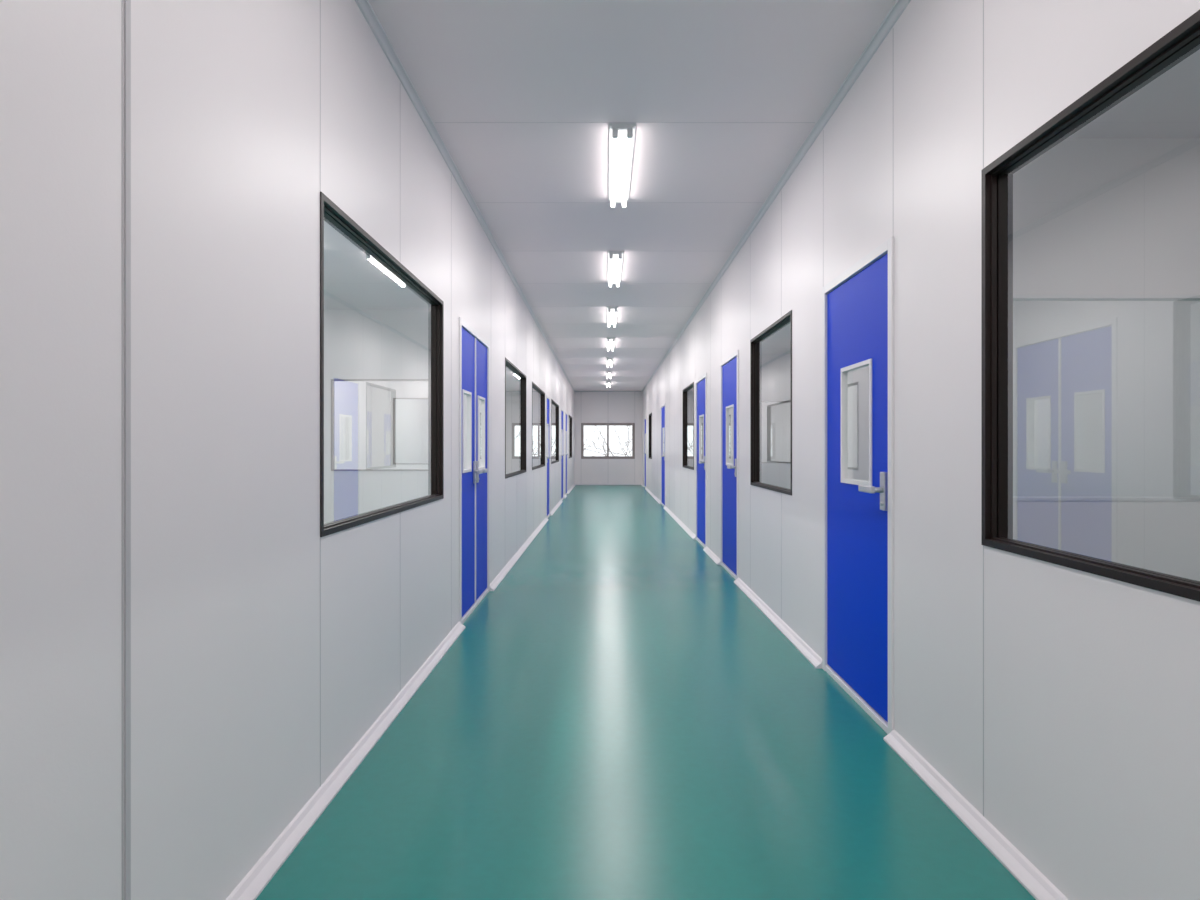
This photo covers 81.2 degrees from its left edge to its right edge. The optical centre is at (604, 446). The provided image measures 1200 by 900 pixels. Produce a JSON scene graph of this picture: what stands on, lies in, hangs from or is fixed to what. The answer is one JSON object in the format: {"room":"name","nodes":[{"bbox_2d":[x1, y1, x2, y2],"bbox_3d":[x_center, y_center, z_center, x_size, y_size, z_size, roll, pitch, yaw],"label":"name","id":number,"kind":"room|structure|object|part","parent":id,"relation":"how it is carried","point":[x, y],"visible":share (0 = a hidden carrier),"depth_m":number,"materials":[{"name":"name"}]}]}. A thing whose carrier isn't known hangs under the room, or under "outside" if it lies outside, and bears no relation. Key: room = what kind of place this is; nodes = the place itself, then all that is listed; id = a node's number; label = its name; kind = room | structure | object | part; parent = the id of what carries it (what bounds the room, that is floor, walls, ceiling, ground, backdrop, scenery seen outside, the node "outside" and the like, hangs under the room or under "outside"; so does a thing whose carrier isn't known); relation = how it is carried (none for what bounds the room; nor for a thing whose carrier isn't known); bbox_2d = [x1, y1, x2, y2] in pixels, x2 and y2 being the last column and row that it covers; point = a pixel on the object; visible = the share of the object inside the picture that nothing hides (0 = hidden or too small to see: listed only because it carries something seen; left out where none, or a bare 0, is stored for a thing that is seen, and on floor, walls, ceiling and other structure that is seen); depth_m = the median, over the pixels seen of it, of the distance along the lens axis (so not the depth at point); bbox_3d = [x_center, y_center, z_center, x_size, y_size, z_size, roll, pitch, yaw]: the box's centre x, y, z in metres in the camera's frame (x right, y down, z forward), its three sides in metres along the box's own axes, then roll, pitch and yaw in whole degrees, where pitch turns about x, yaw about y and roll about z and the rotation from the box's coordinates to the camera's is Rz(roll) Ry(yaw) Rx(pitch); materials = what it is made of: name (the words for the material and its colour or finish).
{"room":"cleanroom corridor","nodes":[
{"label":"cleanroom corridor","id":0,"kind":"room"},
{"bbox_2d":[0,0,573,899],"bbox_3d":[-1.050,-0.295,9.500,0.080,3.090,27.000,0,0,0],"label":"wall","id":1,"kind":"structure","parent":0,"point":[225,94],"depth_m":1.75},
{"bbox_2d":[122,0,451,899],"bbox_3d":[-1.008,-0.295,9.500,0.005,3.000,24.205,0,0,0],"label":"trim","id":2,"kind":"structure","parent":1,"relation":"attached to","point":[126,4],"depth_m":1.47,"materials":[{"name":"grey metal"}]},
{"bbox_2d":[320,192,443,536],"bbox_3d":[-1.050,-0.292,3.420,0.090,1.225,1.880,0,0,0],"label":"frame","id":3,"kind":"object","parent":1,"relation":"attached to","point":[324,200],"visible":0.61,"depth_m":3.46,"materials":[{"name":"black metal"}]},
{"bbox_2d":[324,205,439,528],"bbox_3d":[-1.042,-0.292,3.420,0.036,1.181,1.836,0,0,0],"label":"bead","id":4,"kind":"object","parent":1,"relation":"attached to","point":[328,213],"visible":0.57,"depth_m":3.89,"materials":[{"name":"black"}]},
{"bbox_2d":[226,484,574,899],"bbox_3d":[-0.988,1.228,9.500,0.045,0.045,27.000,0,0,0],"label":"baseboard","id":5,"kind":"structure","parent":1,"relation":"attached to","point":[267,866],"depth_m":2.60,"materials":[{"name":"white plastic"}]},
{"bbox_2d":[355,0,574,391],"bbox_3d":[-0.993,-1.821,9.500,0.034,0.038,27.000,0,0,0],"label":"trim","id":6,"kind":"structure","parent":1,"relation":"attached to","point":[364,6],"depth_m":4.00,"materials":[{"name":"silver metal"}]},
{"bbox_2d":[462,328,475,616],"bbox_3d":[-1.029,0.179,5.170,0.062,2.058,0.564,0,0,0],"label":"leaf","id":7,"kind":"object","parent":1,"relation":"attached to","point":[468,341],"depth_m":5.20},
{"bbox_2d":[462,389,471,472],"bbox_3d":[-1.036,-0.113,5.126,0.057,0.595,0.318,0,0,0],"label":"panel","id":8,"kind":"object","parent":7,"relation":"attached to","point":[463,390],"visible":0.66,"depth_m":5.26,"materials":[{"name":"white metal"}]},
{"bbox_2d":[464,393,468,469],"bbox_3d":[-1.022,-0.112,5.126,0.001,0.555,0.277,0,0,0],"label":"glass","id":9,"kind":"object","parent":8,"relation":"in","point":[466,397],"depth_m":5.17,"materials":[{"name":"clear glass"}]},
{"bbox_3d":[-1.007,0.195,5.397,0.018,0.170,0.052,0,0,0],"label":"handle","id":10,"kind":"part","parent":7,"relation":"part of","materials":[{"name":"silver metal"}]},
{"bbox_3d":[-1.007,0.195,5.397,0.018,0.170,0.052,0,0,0],"label":"plate","id":11,"kind":"part","parent":7,"relation":"part of","materials":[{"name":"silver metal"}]},
{"bbox_2d":[475,338,475,601],"bbox_3d":[-1.018,0.179,5.455,0.024,2.058,0.024,0,0,0],"label":"astragal","id":12,"kind":"object","parent":7,"relation":"attached to","point":[475,338],"visible":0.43,"depth_m":5.44,"materials":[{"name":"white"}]},
{"bbox_2d":[459,317,489,623],"bbox_3d":[-1.047,0.175,5.455,0.094,2.150,1.230,0,0,0],"label":"frame","id":13,"kind":"object","parent":1,"relation":"attached to","point":[462,324],"visible":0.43,"depth_m":5.15,"materials":[{"name":"white metal"}]},
{"bbox_2d":[476,339,486,599],"bbox_3d":[-1.029,0.179,5.740,0.062,2.058,0.564,0,0,0],"label":"leaf","id":14,"kind":"object","parent":1,"relation":"attached to","point":[481,350],"depth_m":5.75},
{"bbox_3d":[-1.007,0.195,5.513,0.018,0.170,0.052,0,0,0],"label":"handle","id":15,"kind":"part","parent":14,"relation":"part of","materials":[{"name":"silver metal"}]},
{"bbox_3d":[-1.007,0.195,5.513,0.018,0.170,0.052,0,0,0],"label":"plate","id":16,"kind":"part","parent":14,"relation":"part of","materials":[{"name":"silver metal"}]},
{"bbox_2d":[478,395,484,469],"bbox_3d":[-1.036,-0.113,5.727,0.057,0.595,0.318,0,0,0],"label":"panel","id":17,"kind":"object","parent":14,"relation":"attached to","point":[479,397],"visible":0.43,"depth_m":5.87,"materials":[{"name":"white metal"}]},
{"bbox_2d":[479,399,482,466],"bbox_3d":[-1.022,-0.112,5.727,0.001,0.555,0.277,0,0,0],"label":"glass","id":18,"kind":"object","parent":17,"relation":"in","point":[480,401],"depth_m":5.75,"materials":[{"name":"clear glass"}]},
{"bbox_2d":[506,364,522,474],"bbox_3d":[-1.042,-0.292,8.010,0.001,1.181,1.836,0,0,0],"label":"glass pane","id":19,"kind":"object","parent":1,"relation":"attached to","point":[514,381],"visible":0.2,"depth_m":8.06,"materials":[{"name":"clear glass"}]},
{"bbox_2d":[505,357,525,478],"bbox_3d":[-1.050,-0.292,8.010,0.090,1.225,1.880,0,0,0],"label":"frame","id":20,"kind":"object","parent":1,"relation":"attached to","point":[506,359],"visible":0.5,"depth_m":7.68,"materials":[{"name":"black metal"}]},
{"bbox_2d":[506,362,524,475],"bbox_3d":[-1.042,-0.292,8.010,0.036,1.181,1.836,0,0,0],"label":"bead","id":21,"kind":"object","parent":1,"relation":"attached to","point":[506,362],"visible":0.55,"depth_m":8.92,"materials":[{"name":"black"}]},
{"bbox_2d":[532,386,542,466],"bbox_3d":[-1.042,-0.292,10.715,0.001,1.181,2.026,0,0,0],"label":"glass pane","id":22,"kind":"object","parent":1,"relation":"attached to","point":[537,397],"visible":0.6,"depth_m":10.81,"materials":[{"name":"clear glass"}]},
{"bbox_2d":[532,384,543,467],"bbox_3d":[-1.042,-0.292,10.715,0.036,1.181,2.026,0,0,0],"label":"bead","id":23,"kind":"object","parent":1,"relation":"attached to","point":[532,384],"visible":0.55,"depth_m":11.72,"materials":[{"name":"black"}]},
{"bbox_2d":[532,382,544,469],"bbox_3d":[-1.050,-0.292,10.715,0.090,1.225,2.070,0,0,0],"label":"frame","id":24,"kind":"object","parent":1,"relation":"attached to","point":[535,385],"visible":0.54,"depth_m":11.73,"materials":[{"name":"black metal"}]},
{"bbox_2d":[546,395,549,518],"bbox_3d":[-1.047,0.175,12.375,0.094,2.150,0.750,0,0,0],"label":"frame","id":25,"kind":"object","parent":1,"relation":"attached to","point":[547,396],"visible":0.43,"depth_m":12.22,"materials":[{"name":"white metal"}]},
{"bbox_2d":[547,399,548,515],"bbox_3d":[-1.037,0.179,12.375,0.046,2.058,0.654,0,0,0],"label":"leaf","id":26,"kind":"object","parent":1,"relation":"attached to","point":[547,399],"visible":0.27,"depth_m":12.34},
{"bbox_2d":[547,424,548,456],"bbox_3d":[-1.036,-0.113,12.362,0.057,0.595,0.314,0,0,0],"label":"panel","id":27,"kind":"object","parent":26,"relation":"attached to","point":[547,424],"visible":0.36,"depth_m":12.50,"materials":[{"name":"white metal"}]},
{"bbox_2d":[547,425,547,455],"bbox_3d":[-1.022,-0.112,12.362,0.001,0.555,0.274,0,0,0],"label":"glass","id":28,"kind":"object","parent":27,"relation":"in","point":[547,425],"depth_m":12.44,"materials":[{"name":"glass"}]},
{"bbox_2d":[552,403,556,461],"bbox_3d":[-1.042,-0.292,14.225,0.001,1.181,2.106,0,0,0],"label":"glass pane","id":29,"kind":"object","parent":1,"relation":"attached to","point":[554,407],"visible":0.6,"depth_m":14.45,"materials":[{"name":"clear glass"}]},
{"bbox_2d":[551,399,558,463],"bbox_3d":[-1.050,-0.292,14.225,0.090,1.225,2.150,0,0,0],"label":"frame","id":30,"kind":"object","parent":1,"relation":"attached to","point":[551,399],"visible":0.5,"depth_m":13.66,"materials":[{"name":"black metal"}]},
{"bbox_2d":[552,402,557,461],"bbox_3d":[-1.042,-0.292,14.225,0.036,1.181,2.106,0,0,0],"label":"bead","id":31,"kind":"object","parent":1,"relation":"attached to","point":[552,402],"visible":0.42,"depth_m":15.27,"materials":[{"name":"black"}]},
{"bbox_2d":[561,411,562,498],"bbox_3d":[-1.037,0.179,16.475,0.046,2.058,0.854,0,0,0],"label":"leaf","id":32,"kind":"object","parent":1,"relation":"attached to","point":[561,411],"visible":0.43,"depth_m":16.70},
{"bbox_2d":[561,429,562,454],"bbox_3d":[-1.036,-0.113,16.458,0.057,0.595,0.410,0,0,0],"label":"panel","id":33,"kind":"object","parent":32,"relation":"attached to","point":[561,429],"visible":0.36,"depth_m":16.59,"materials":[{"name":"white metal"}]},
{"bbox_2d":[561,408,563,499],"bbox_3d":[-1.047,0.175,16.475,0.094,2.150,0.950,0,0,0],"label":"frame","id":34,"kind":"object","parent":1,"relation":"attached to","point":[561,408],"visible":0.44,"depth_m":16.91,"materials":[{"name":"white metal"}]},
{"bbox_2d":[565,412,566,494],"bbox_3d":[-1.047,0.175,18.200,0.094,2.150,0.900,0,0,0],"label":"frame","id":35,"kind":"object","parent":1,"relation":"attached to","point":[565,412],"visible":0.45,"depth_m":17.75,"materials":[{"name":"white metal"}]},
{"bbox_2d":[566,415,566,492],"bbox_3d":[-1.037,0.179,18.200,0.046,2.058,0.804,0,0,0],"label":"leaf","id":36,"kind":"object","parent":1,"relation":"attached to","point":[566,415],"visible":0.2,"depth_m":18.43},
{"bbox_2d":[569,417,570,456],"bbox_3d":[-1.042,-0.292,20.450,0.001,1.181,1.856,0,0,0],"label":"glass pane","id":37,"kind":"object","parent":1,"relation":"attached to","point":[569,417],"visible":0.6,"depth_m":20.55,"materials":[{"name":"clear glass"}]},
{"bbox_2d":[569,415,571,457],"bbox_3d":[-1.050,-0.292,20.450,0.090,1.225,1.900,0,0,0],"label":"frame","id":38,"kind":"object","parent":1,"relation":"attached to","point":[569,415],"visible":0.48,"depth_m":21.38,"materials":[{"name":"black metal"}]},
{"bbox_2d":[324,309,427,522],"bbox_3d":[-2.695,-0.295,9.380,3.210,3.090,0.060,0,0,0],"label":"wall","id":39,"kind":"structure","parent":0,"point":[358,343],"depth_m":9.35,"materials":[{"name":"white paint"}]},
{"bbox_2d":[331,379,427,470],"bbox_3d":[-2.965,-0.292,9.380,1.390,1.225,0.076,0,0,0],"label":"frame","id":40,"kind":"object","parent":39,"relation":"attached to","point":[332,380],"visible":0.57,"depth_m":9.34,"materials":[{"name":"grey metal"}]},
{"bbox_2d":[334,381,427,468],"bbox_3d":[-4.350,-0.295,9.500,0.100,3.090,27.000,0,0,0],"label":"wall","id":41,"kind":"structure","parent":0,"point":[352,399],"depth_m":12.52,"materials":[{"name":"white paint"}]},
{"bbox_2d":[371,381,427,468],"bbox_3d":[-2.695,-0.295,12.910,3.210,3.090,0.060,0,0,0],"label":"wall","id":42,"kind":"structure","parent":0,"point":[383,393],"depth_m":12.88,"materials":[{"name":"white paint"}]},
{"bbox_2d":[393,398,427,463],"bbox_3d":[-3.500,-0.292,12.910,0.800,1.225,0.076,0,0,0],"label":"frame","id":43,"kind":"object","parent":42,"relation":"attached to","point":[393,398],"visible":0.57,"depth_m":12.87,"materials":[{"name":"grey metal"}]},
{"bbox_2d":[574,391,642,484],"bbox_3d":[0.200,-0.295,23.040,9.200,3.090,0.080,0,0,0],"label":"wall","id":44,"kind":"structure","parent":0,"point":[589,407],"depth_m":23.00,"materials":[{"name":"white paint"}]},
{"bbox_2d":[581,423,634,458],"bbox_3d":[0.097,-0.200,23.040,1.767,1.180,0.096,0,0,0],"label":"frame","id":45,"kind":"object","parent":44,"relation":"attached to","point":[582,424],"visible":1,"depth_m":22.99,"materials":[{"name":"grey metal"}]},
{"bbox_2d":[575,391,640,391],"bbox_3d":[0.113,-1.825,22.985,2.165,0.030,0.030,0,0,0],"label":"trim","id":46,"kind":"structure","parent":44,"relation":"attached to","point":[575,391],"depth_m":22.97,"materials":[{"name":"silver metal"}]},
{"bbox_2d":[576,484,640,484],"bbox_3d":[0.113,1.225,22.985,2.155,0.050,0.030,0,0,0],"label":"baseboard","id":47,"kind":"structure","parent":44,"relation":"attached to","point":[576,484],"depth_m":22.97,"materials":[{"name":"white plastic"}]},
{"bbox_2d":[256,485,1035,899],"bbox_3d":[0.200,1.300,9.490,9.200,0.100,27.180,0,0,0],"label":"floor","id":48,"kind":"structure","parent":0,"point":[616,718],"depth_m":2.75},
{"bbox_2d":[324,0,1199,390],"bbox_3d":[0.200,-1.890,9.490,9.200,0.100,27.180,0,0,0],"label":"ceiling","id":49,"kind":"structure","parent":0,"point":[465,60],"depth_m":4.02,"materials":[{"name":"white paint"}]},
{"bbox_2d":[606,371,611,378],"bbox_3d":[0.100,-1.804,17.600,0.150,0.072,1.220,0,0,0],"label":"fluorescent ceiling light","id":50,"kind":"object","parent":49,"relation":"attached to","point":[608,373],"visible":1,"depth_m":17.37,"materials":[{"name":"white plastic"}]},
{"bbox_2d":[606,357,613,367],"bbox_3d":[0.100,-1.804,15.000,0.150,0.072,1.220,0,0,0],"label":"fluorescent ceiling light","id":51,"kind":"object","parent":49,"relation":"attached to","point":[609,360],"visible":1,"depth_m":14.73,"materials":[{"name":"white"}]},
{"bbox_2d":[606,337,614,351],"bbox_3d":[0.100,-1.804,12.370,0.150,0.072,1.220,0,0,0],"label":"fluorescent ceiling light","id":52,"kind":"object","parent":49,"relation":"attached to","point":[610,341],"visible":1,"depth_m":12.20,"materials":[{"name":"white plastic"}]},
{"bbox_2d":[607,306,617,327],"bbox_3d":[0.100,-1.804,9.770,0.150,0.072,1.220,0,0,0],"label":"fluorescent ceiling light","id":53,"kind":"object","parent":49,"relation":"attached to","point":[612,311],"visible":1,"depth_m":9.59,"materials":[{"name":"white plastic"}]},
{"bbox_2d":[607,251,623,287],"bbox_3d":[0.100,-1.804,7.170,0.150,0.072,1.220,0,0,0],"label":"fluorescent ceiling light","id":54,"kind":"object","parent":49,"relation":"attached to","point":[615,258],"visible":1,"depth_m":7.03,"materials":[{"name":"white plastic"}]},
{"bbox_2d":[608,123,635,208],"bbox_3d":[0.100,-1.804,4.590,0.150,0.072,1.220,0,0,0],"label":"fluorescent ceiling light","id":55,"kind":"object","parent":49,"relation":"attached to","point":[621,135],"visible":1,"depth_m":4.41,"materials":[{"name":"white plastic"}]},
{"bbox_2d":[612,127,617,137],"bbox_3d":[0.058,-1.799,4.000,0.034,0.062,0.030,0,0,0],"label":"socket","id":56,"kind":"object","parent":55,"relation":"attached to","point":[614,129],"depth_m":3.98,"materials":[{"name":"white plastic"}]},
{"bbox_2d":[627,127,632,137],"bbox_3d":[0.142,-1.799,4.000,0.034,0.062,0.030,0,0,0],"label":"socket","id":57,"kind":"object","parent":55,"relation":"attached to","point":[629,129],"depth_m":3.98,"materials":[{"name":"white plastic"}]},
{"bbox_2d":[435,122,814,376],"bbox_3d":[0.113,-1.840,9.170,2.155,0.002,26.005,0,0,0],"label":"trim","id":58,"kind":"structure","parent":49,"relation":"attached to","point":[435,122],"depth_m":5.27,"materials":[{"name":"white metal"}]},
{"bbox_2d":[767,354,789,488],"bbox_3d":[3.007,-0.295,13.880,3.385,3.090,0.060,0,0,0],"label":"wall","id":59,"kind":"structure","parent":0,"point":[778,382],"depth_m":13.85,"materials":[{"name":"white paint"}]},
{"bbox_2d":[767,401,789,462],"bbox_3d":[3.400,-0.292,13.880,0.800,1.225,0.076,0,0,0],"label":"frame","id":60,"kind":"object","parent":59,"relation":"attached to","point":[767,401],"visible":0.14,"depth_m":13.84,"materials":[{"name":"grey metal"}]},
{"bbox_2d":[767,402,789,461],"bbox_3d":[3.007,-0.295,17.430,3.385,3.090,0.060,0,0,0],"label":"glass pane","id":61,"kind":"structure","parent":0,"point":[778,413],"depth_m":17.40,"materials":[{"name":"clear glass"}]},
{"bbox_2d":[875,487,882,492],"bbox_3d":[1.205,0.190,3.093,0.050,0.024,0.024,0,0,0],"label":"handle neck","id":62,"kind":"object","parent":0,"point":[877,489],"depth_m":3.08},
{"bbox_2d":[859,485,874,493],"bbox_3d":[1.180,0.190,3.156,0.022,0.031,0.154,0,0,0],"label":"lever","id":63,"kind":"object","parent":62,"relation":"attached to","point":[862,488],"depth_m":3.12,"materials":[{"name":"silver metal"}]},
{"bbox_2d":[643,0,1199,899],"bbox_3d":[1.275,-0.295,9.500,0.080,3.090,27.000,0,0,0],"label":"wall","id":64,"kind":"structure","parent":0,"point":[1092,681],"depth_m":2.41,"materials":[{"name":"white paint"}]},
{"bbox_2d":[644,417,645,487],"bbox_3d":[1.272,0.175,21.400,0.094,2.150,1.000,0,0,0],"label":"frame","id":65,"kind":"object","parent":64,"relation":"attached to","point":[645,417],"visible":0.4,"depth_m":21.86,"materials":[{"name":"white metal"}]},
{"bbox_2d":[645,419,645,485],"bbox_3d":[1.262,0.179,21.400,0.046,2.058,0.904,0,0,0],"label":"leaf","id":66,"kind":"object","parent":64,"relation":"attached to","point":[645,419],"visible":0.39,"depth_m":21.42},
{"bbox_2d":[661,403,664,506],"bbox_3d":[1.272,0.175,14.825,0.094,2.150,1.050,0,0,0],"label":"frame","id":67,"kind":"object","parent":64,"relation":"attached to","point":[663,405],"visible":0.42,"depth_m":15.31,"materials":[{"name":"white metal"}]},
{"bbox_2d":[662,406,664,504],"bbox_3d":[1.262,0.179,14.825,0.046,2.058,0.954,0,0,0],"label":"leaf","id":68,"kind":"object","parent":64,"relation":"attached to","point":[663,408],"visible":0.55,"depth_m":14.82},
{"bbox_2d":[683,382,693,469],"bbox_3d":[1.275,-0.292,10.410,0.090,1.225,1.380,0,0,0],"label":"frame","id":69,"kind":"object","parent":64,"relation":"attached to","point":[691,384],"visible":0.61,"depth_m":10.19,"materials":[{"name":"black metal"}]},
{"bbox_2d":[684,385,692,467],"bbox_3d":[1.267,-0.292,10.410,0.036,1.181,1.336,0,0,0],"label":"bead","id":70,"kind":"object","parent":64,"relation":"attached to","point":[692,385],"visible":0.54,"depth_m":11.07,"materials":[{"name":"black metal"}]},
{"bbox_2d":[685,386,692,466],"bbox_3d":[1.267,-0.292,10.410,0.001,1.181,1.336,0,0,0],"label":"glass pane","id":71,"kind":"object","parent":64,"relation":"attached to","point":[688,393],"visible":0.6,"depth_m":10.50,"materials":[{"name":"clear glass"}]},
{"bbox_2d":[697,379,704,543],"bbox_3d":[1.262,0.179,8.980,0.046,2.058,0.864,0,0,0],"label":"leaf","id":72,"kind":"object","parent":64,"relation":"attached to","point":[701,385],"visible":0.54,"depth_m":9.08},
{"bbox_2d":[699,414,703,460],"bbox_3d":[1.260,-0.113,8.963,0.057,0.595,0.415,0,0,0],"label":"panel","id":73,"kind":"object","parent":72,"relation":"attached to","point":[703,414],"visible":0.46,"depth_m":8.94,"materials":[{"name":"white metal"}]},
{"bbox_2d":[700,417,702,459],"bbox_3d":[1.247,-0.112,8.963,0.001,0.555,0.375,0,0,0],"label":"glass","id":74,"kind":"object","parent":73,"relation":"in","point":[701,418],"depth_m":9.05,"materials":[{"name":"clear glass"}]},
{"bbox_2d":[696,373,706,547],"bbox_3d":[1.272,0.175,8.980,0.094,2.150,0.960,0,0,0],"label":"frame","id":75,"kind":"object","parent":64,"relation":"attached to","point":[704,376],"visible":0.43,"depth_m":8.53,"materials":[{"name":"white metal"}]},
{"bbox_2d":[722,357,736,574],"bbox_3d":[1.254,0.179,6.950,0.062,2.058,0.864,0,0,0],"label":"leaf","id":76,"kind":"object","parent":64,"relation":"attached to","point":[729,370],"depth_m":6.97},
{"bbox_2d":[726,404,733,465],"bbox_3d":[1.260,-0.113,6.933,0.057,0.595,0.415,0,0,0],"label":"panel","id":77,"kind":"object","parent":76,"relation":"attached to","point":[730,406],"visible":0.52,"depth_m":7.12,"materials":[{"name":"white metal"}]},
{"bbox_2d":[728,407,732,463],"bbox_3d":[1.247,-0.112,6.933,0.001,0.555,0.375,0,0,0],"label":"glass","id":78,"kind":"object","parent":77,"relation":"in","point":[730,410],"depth_m":6.95,"materials":[{"name":"clear glass"}]},
{"bbox_3d":[1.232,0.195,6.573,0.018,0.170,0.052,0,0,0],"label":"handle","id":79,"kind":"part","parent":76,"relation":"part of","materials":[{"name":"silver metal"}]},
{"bbox_3d":[1.232,0.195,6.573,0.018,0.170,0.052,0,0,0],"label":"plate","id":80,"kind":"part","parent":76,"relation":"part of","materials":[{"name":"silver metal"}]},
{"bbox_2d":[720,350,738,579],"bbox_3d":[1.272,0.175,6.950,0.094,2.150,0.960,0,0,0],"label":"frame","id":81,"kind":"object","parent":64,"relation":"attached to","point":[732,356],"visible":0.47,"depth_m":6.78,"materials":[{"name":"white metal"}]},
{"bbox_2d":[755,334,768,483],"bbox_3d":[1.267,-0.292,5.270,0.001,1.181,1.256,0,0,0],"label":"glass pane","id":82,"kind":"object","parent":64,"relation":"attached to","point":[761,346],"visible":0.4,"depth_m":5.67,"materials":[{"name":"clear glass"}]},
{"bbox_2d":[750,310,791,494],"bbox_3d":[1.275,-0.292,5.270,0.090,1.225,1.300,0,0,0],"label":"frame","id":83,"kind":"object","parent":64,"relation":"attached to","point":[789,314],"visible":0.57,"depth_m":5.27,"materials":[{"name":"black metal"}]},
{"bbox_2d":[753,317,789,490],"bbox_3d":[1.267,-0.292,5.270,0.036,1.181,1.256,0,0,0],"label":"bead","id":84,"kind":"object","parent":64,"relation":"attached to","point":[785,321],"visible":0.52,"depth_m":5.89,"materials":[{"name":"black metal"}]},
{"bbox_2d":[642,0,910,391],"bbox_3d":[1.218,-1.821,9.500,0.034,0.038,27.000,0,0,0],"label":"trim","id":85,"kind":"structure","parent":64,"relation":"attached to","point":[899,6],"depth_m":4.00,"materials":[{"name":"silver metal"}]},
{"bbox_2d":[665,0,983,816],"bbox_3d":[1.235,-0.295,8.550,0.002,3.000,22.305,0,0,0],"label":"trim","id":86,"kind":"structure","parent":64,"relation":"attached to","point":[983,0],"depth_m":4.90,"materials":[{"name":"grey metal"}]},
{"bbox_2d":[642,484,1068,899],"bbox_3d":[1.212,1.228,9.500,0.045,0.045,27.000,0,0,0],"label":"baseboard","id":87,"kind":"structure","parent":64,"relation":"attached to","point":[1011,858],"depth_m":2.44,"materials":[{"name":"white plastic"}]},
{"bbox_2d":[827,253,887,721],"bbox_3d":[1.254,0.179,3.470,0.062,2.058,0.864,0,0,0],"label":"leaf","id":88,"kind":"object","parent":64,"relation":"attached to","point":[857,309],"depth_m":3.39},
{"bbox_2d":[841,359,871,485],"bbox_3d":[1.260,-0.113,3.453,0.057,0.595,0.415,0,0,0],"label":"panel","id":89,"kind":"object","parent":88,"relation":"attached to","point":[846,372],"visible":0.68,"depth_m":3.64,"materials":[{"name":"white metal"}]},
{"bbox_3d":[1.232,0.195,3.093,0.018,0.170,0.052,0,0,0],"label":"handle","id":90,"kind":"part","parent":88,"relation":"part of","materials":[{"name":"silver metal"}]},
{"bbox_3d":[1.232,0.195,3.093,0.018,0.170,0.052,0,0,0],"label":"plate","id":91,"kind":"part","parent":88,"relation":"part of","materials":[{"name":"silver metal"}]},
{"bbox_2d":[822,236,893,733],"bbox_3d":[1.272,0.175,3.470,0.094,2.150,0.960,0,0,0],"label":"frame","id":92,"kind":"object","parent":64,"relation":"attached to","point":[887,246],"visible":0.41,"depth_m":3.21,"materials":[{"name":"white metal"}]},
{"bbox_2d":[981,10,1199,601],"bbox_3d":[1.275,-0.292,1.319,0.090,1.225,1.937,0,0,0],"label":"frame","id":93,"kind":"object","parent":64,"relation":"attached to","point":[1192,23],"visible":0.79,"depth_m":2.27,"materials":[{"name":"black metal"}]},
{"bbox_2d":[991,27,1199,588],"bbox_3d":[1.267,-0.292,1.319,0.036,1.181,1.893,0,0,0],"label":"bead","id":94,"kind":"object","parent":64,"relation":"attached to","point":[1191,39],"visible":1,"depth_m":2.26,"materials":[{"name":"black rubber"}]},
{"bbox_2d":[853,138,1199,580],"bbox_3d":[3.007,-0.295,4.200,3.385,3.090,0.060,0,0,0],"label":"wall","id":95,"kind":"structure","parent":0,"point":[1092,216],"depth_m":4.17,"materials":[{"name":"white paint"}]},
{"bbox_2d":[1013,295,1199,500],"bbox_3d":[3.075,-0.292,4.200,2.650,1.225,0.076,0,0,0],"label":"frame","id":96,"kind":"object","parent":95,"relation":"attached to","point":[1015,297],"visible":0.25,"depth_m":4.16,"materials":[{"name":"white metal"}]},
{"bbox_2d":[1013,301,1199,496],"bbox_3d":[4.750,-0.295,9.500,0.100,3.090,27.000,0,0,0],"label":"window pane","id":97,"kind":"structure","parent":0,"point":[1106,394],"depth_m":6.57,"materials":[{"name":"clear glass"}]},
{"bbox_3d":[1.275,-0.292,19.050,0.090,1.225,1.300,0,0,0],"label":"frame","id":98,"kind":"object","parent":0,"visible":0},
{"bbox_2d":[649,414,651,457],"bbox_3d":[1.267,-0.292,19.050,0.036,1.181,1.256,0,0,0],"label":"bead","id":99,"kind":"object","parent":98,"relation":"attached to","point":[651,414],"visible":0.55,"depth_m":19.67,"materials":[{"name":"black"}]},
{"bbox_2d":[650,415,651,457],"bbox_3d":[1.267,-0.292,19.050,0.001,1.181,1.256,0,0,0],"label":"glass pane","id":100,"kind":"object","parent":98,"relation":"attached to","point":[650,415],"visible":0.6,"depth_m":19.28,"materials":[{"name":"clear glass"}]},
{"label":"outside","id":101,"kind":"structure","parent":0,"visible":0},
{"bbox_3d":[0.000,1.550,46.560,60.000,0.400,46.880,0,0,0],"label":"ground","id":102,"kind":"structure","parent":101,"visible":0},
{"bbox_2d":[584,426,631,455],"bbox_3d":[0.353,-0.494,29.210,3.965,3.748,2.687,0,0,0],"label":"bare shrub","id":103,"kind":"object","parent":102,"relation":"on","point":[585,426],"visible":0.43,"depth_m":29.22,"materials":[{"name":"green plant"}]},
{"bbox_2d":[584,426,631,455],"bbox_3d":[0.951,0.015,27.392,2.382,2.817,3.225,0,0,-33],"label":"bare shrub","id":104,"kind":"object","parent":102,"relation":"on","point":[627,426],"visible":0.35,"depth_m":27.78,"materials":[{"name":"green plant"}]}
]}

